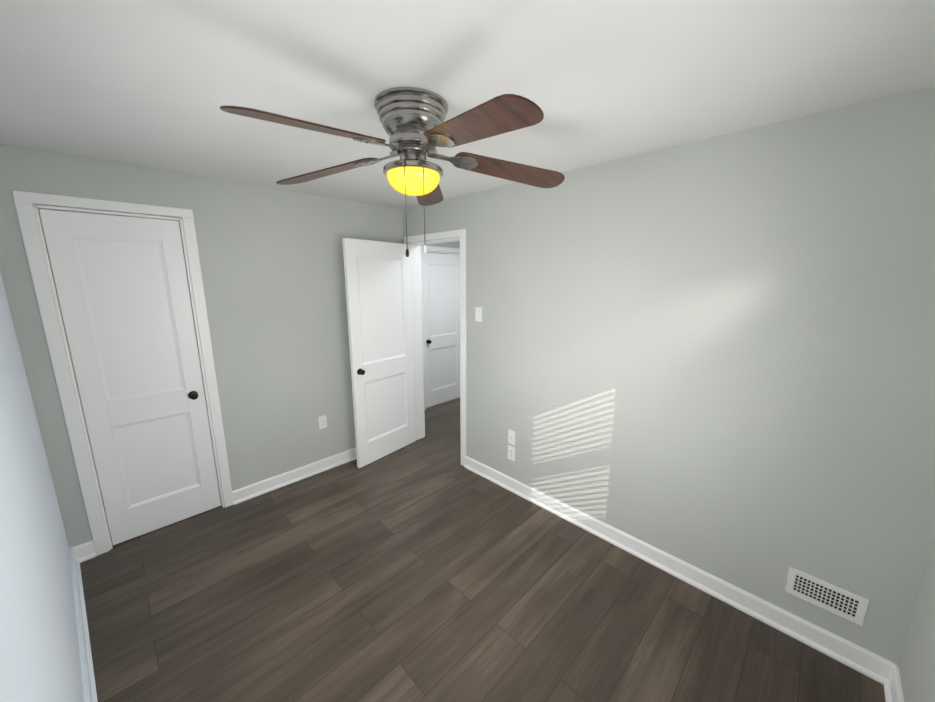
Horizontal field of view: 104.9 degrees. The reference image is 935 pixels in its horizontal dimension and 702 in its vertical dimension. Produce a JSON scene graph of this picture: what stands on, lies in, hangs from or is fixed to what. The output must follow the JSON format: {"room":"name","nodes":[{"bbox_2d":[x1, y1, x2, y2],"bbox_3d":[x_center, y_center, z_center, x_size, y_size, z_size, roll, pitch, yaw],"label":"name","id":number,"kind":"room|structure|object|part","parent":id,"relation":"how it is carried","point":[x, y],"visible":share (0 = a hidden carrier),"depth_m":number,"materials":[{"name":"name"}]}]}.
{"room":"empty bedroom","nodes":[
{"label":"empty bedroom","id":0,"kind":"room"},
{"bbox_2d":[0,270,84,701],"bbox_3d":[-1.190,0.367,0.797,0.476,2.350,3.610,-11,16,-44],"label":"wall","id":1,"kind":"structure","parent":0,"point":[40,660],"depth_m":1.08,"materials":[{"name":"paint"}]},
{"bbox_2d":[70,548,97,701],"bbox_3d":[-1.080,1.456,1.077,3.449,0.105,0.026,10,15,40],"label":"baseboard","id":2,"kind":"structure","parent":1,"relation":"attached to","point":[89,686],"depth_m":1.68,"materials":[{"name":"paint"}]},
{"bbox_2d":[0,144,403,547],"bbox_3d":[-1.552,-0.045,2.861,2.500,2.350,0.120,-11,16,-44],"label":"wall","id":3,"kind":"structure","parent":0,"point":[272,267],"depth_m":2.68,"materials":[{"name":"paint"}]},
{"bbox_2d":[70,540,96,562],"bbox_3d":[-2.349,1.232,2.199,0.100,0.105,0.026,-11,16,-44],"label":"baseboard","id":4,"kind":"structure","parent":3,"relation":"attached to","point":[86,551],"depth_m":2.20,"materials":[{"name":"white wood"}]},
{"bbox_2d":[12,190,233,555],"bbox_3d":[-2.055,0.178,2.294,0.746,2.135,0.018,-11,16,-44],"label":"trim","id":5,"kind":"structure","parent":3,"relation":"attached to","point":[24,201],"depth_m":2.12,"materials":[{"name":"white wood"}]},
{"bbox_2d":[39,209,220,544],"bbox_3d":[-2.089,0.205,2.334,0.590,2.053,0.144,-11,16,-44],"label":"closet door","id":6,"kind":"structure","parent":3,"relation":"in","point":[121,284],"depth_m":2.29,"materials":[{"name":"white wood"}]},
{"bbox_3d":[-1.926,0.304,2.519,0.058,0.058,0.144,-11,16,-44],"label":"knob","id":7,"kind":"part","parent":6,"relation":"part of","materials":[{"name":"brown metal"}]},
{"bbox_2d":[232,448,356,504],"bbox_3d":[-1.203,1.008,3.321,1.660,0.105,0.026,-11,16,-44],"label":"baseboard","id":8,"kind":"structure","parent":3,"relation":"attached to","point":[248,492],"depth_m":3.04,"materials":[{"name":"white wood"}]},
{"bbox_2d":[318,415,326,429],"bbox_3d":[-1.280,0.631,3.181,0.072,0.117,0.008,-11,16,-44],"label":"electrical outlet","id":9,"kind":"object","parent":3,"relation":"attached to","point":[322,420],"visible":1,"depth_m":3.18,"materials":[{"name":"white plastic"}]},
{"bbox_2d":[422,241,459,252],"bbox_3d":[-0.342,-0.434,4.809,1.780,2.350,0.100,-11,16,-44],"label":"wall","id":10,"kind":"structure","parent":0,"point":[456,244],"depth_m":4.65,"materials":[{"name":"paint"}]},
{"bbox_2d":[420,245,459,409],"bbox_3d":[-0.328,-0.306,4.835,0.846,2.090,0.118,-11,16,-44],"label":"door frame","id":11,"kind":"structure","parent":10,"relation":"attached to","point":[442,249],"depth_m":4.55,"materials":[{"name":"white wood"}]},
{"bbox_2d":[423,252,459,407],"bbox_3d":[-0.326,-0.273,4.840,0.690,2.008,0.144,-11,16,-44],"label":"hall door","id":12,"kind":"structure","parent":10,"relation":"in","point":[441,278],"depth_m":4.80,"materials":[{"name":"white wood"}]},
{"bbox_2d":[0,0,934,208],"bbox_3d":[-0.056,-1.200,2.388,4.520,0.100,4.650,-11,16,-44],"label":"ceiling","id":13,"kind":"structure","parent":0,"point":[154,84],"depth_m":1.17,"materials":[{"name":"paint"}]},
{"bbox_2d":[220,87,564,256],"bbox_3d":[-0.221,-0.659,1.407,1.267,0.576,1.274,-11,16,-44],"label":"fan","id":14,"kind":"object","parent":13,"relation":"hanging from","point":[417,128],"visible":1,"depth_m":1.32,"materials":[{"name":"brown wood"}]},
{"bbox_3d":[-0.463,-0.684,1.099,0.504,0.081,0.182,-11,16,-44],"label":"blade","id":15,"kind":"part","parent":14,"relation":"part of","materials":[{"name":"brown wood"}]},
{"bbox_3d":[-0.612,-0.776,1.561,0.301,0.081,0.474,-11,16,-44],"label":"blade","id":16,"kind":"part","parent":14,"relation":"part of","materials":[{"name":"brown wood"}]},
{"bbox_3d":[-0.226,-0.566,1.375,0.061,0.349,0.051,-11,16,-44],"label":"chain","id":17,"kind":"part","parent":14,"relation":"part of","materials":[{"name":"silver metal"}]},
{"bbox_3d":[-0.216,-0.669,1.445,0.210,0.078,0.210,-11,16,-44],"label":"glass","id":18,"kind":"part","parent":14,"relation":"part of","materials":[{"name":"yellow glass"}]},
{"bbox_3d":[-0.177,-0.575,1.381,0.031,0.334,0.072,-11,16,-44],"label":"chain","id":19,"kind":"part","parent":14,"relation":"part of","materials":[{"name":"silver metal"}]},
{"bbox_3d":[-0.209,-0.832,1.839,0.410,0.081,0.398,-11,16,-44],"label":"blade","id":20,"kind":"part","parent":14,"relation":"part of","materials":[{"name":"brown wood"}]},
{"bbox_3d":[0.021,-0.682,1.091,0.198,0.081,0.501,-11,16,-44],"label":"blade","id":21,"kind":"part","parent":14,"relation":"part of","materials":[{"name":"brown wood"}]},
{"bbox_3d":[0.185,-0.774,1.548,0.466,0.081,0.315,-11,16,-44],"label":"blade","id":22,"kind":"part","parent":14,"relation":"part of","materials":[{"name":"brown wood"}]},
{"bbox_2d":[80,398,885,701],"bbox_3d":[-0.056,1.203,2.868,4.520,0.100,4.650,-11,16,-44],"label":"floor","id":23,"kind":"structure","parent":0,"point":[428,567],"depth_m":1.87,"materials":[{"name":"wood"}]},
{"bbox_2d":[402,86,934,663],"bbox_3d":[0.418,-0.022,2.746,0.120,2.350,4.150,-11,16,-44],"label":"wall","id":24,"kind":"structure","parent":0,"point":[714,356],"depth_m":1.76,"materials":[{"name":"paint"}]},
{"bbox_2d":[342,238,415,467],"bbox_3d":[-0.761,0.028,3.334,0.706,2.009,0.173,-11,16,-44],"label":"bedroom door","id":25,"kind":"structure","parent":24,"relation":"in","point":[378,291],"depth_m":3.30,"materials":[{"name":"white wood"}]},
{"bbox_3d":[-0.953,0.179,3.147,0.063,0.058,0.144,-11,16,-44],"label":"knob","id":26,"kind":"part","parent":25,"relation":"part of","materials":[{"name":"brown metal"}]},
{"bbox_2d":[420,247,424,428],"bbox_3d":[-0.216,-0.037,3.489,0.018,2.090,0.844,-11,16,-44],"label":"door frame","id":27,"kind":"structure","parent":24,"relation":"attached to","point":[422,336],"depth_m":3.73,"materials":[{"name":"white wood"}]},
{"bbox_2d":[409,237,459,439],"bbox_3d":[-0.265,0.001,3.446,0.120,2.031,0.722,-11,16,-44],"label":"trim","id":28,"kind":"structure","parent":24,"relation":"attached to","point":[417,331],"depth_m":3.66,"materials":[{"name":"white wood"}]},
{"bbox_2d":[404,229,465,465],"bbox_3d":[-0.313,-0.018,3.393,0.018,2.090,0.844,-11,16,-44],"label":"door frame","id":29,"kind":"structure","parent":24,"relation":"attached to","point":[461,233],"depth_m":3.11,"materials":[{"name":"white wood"}]},
{"bbox_2d":[475,307,481,321],"bbox_3d":[0.087,-0.298,2.931,0.014,0.117,0.072,-11,16,-44],"label":"switch plate","id":30,"kind":"object","parent":24,"relation":"attached to","point":[478,314],"visible":1,"depth_m":2.93,"materials":[{"name":"white plastic"}]},
{"bbox_2d":[508,445,514,460],"bbox_3d":[0.351,0.821,2.890,0.008,0.117,0.072,-11,16,-44],"label":"electrical outlet","id":31,"kind":"object","parent":24,"relation":"attached to","point":[511,452],"visible":1,"depth_m":2.88,"materials":[{"name":"white plastic"}]},
{"bbox_2d":[508,429,515,445],"bbox_3d":[0.349,0.690,2.861,0.015,0.117,0.072,-11,16,-44],"label":"electrical outlet","id":32,"kind":"object","parent":24,"relation":"attached to","point":[511,436],"visible":1,"depth_m":2.86,"materials":[{"name":"white plastic"}]},
{"bbox_2d":[464,456,897,684],"bbox_3d":[0.889,1.192,2.402,0.026,0.105,2.570,-11,16,-44],"label":"baseboard","id":33,"kind":"structure","parent":24,"relation":"attached to","point":[872,665],"depth_m":1.95,"materials":[{"name":"white wood"}]},
{"bbox_2d":[785,567,868,625],"bbox_3d":[1.631,1.116,1.644,0.006,0.135,0.259,-11,16,-44],"label":"air vent","id":34,"kind":"object","parent":24,"relation":"in","point":[843,603],"visible":1,"depth_m":1.64,"materials":[{"name":"white metal"}]},
{"bbox_2d":[898,539,934,701],"bbox_3d":[0.940,0.444,0.416,2.500,2.350,0.050,-11,16,-44],"label":"wall","id":35,"kind":"structure","parent":0,"point":[916,665],"depth_m":1.34,"materials":[{"name":"paint"}]},
{"bbox_2d":[884,664,903,701],"bbox_3d":[0.913,1.539,0.662,2.500,0.105,0.026,-11,16,-44],"label":"baseboard","id":36,"kind":"structure","parent":35,"relation":"attached to","point":[893,689],"depth_m":1.46,"materials":[{"name":"white wood"}]}
]}

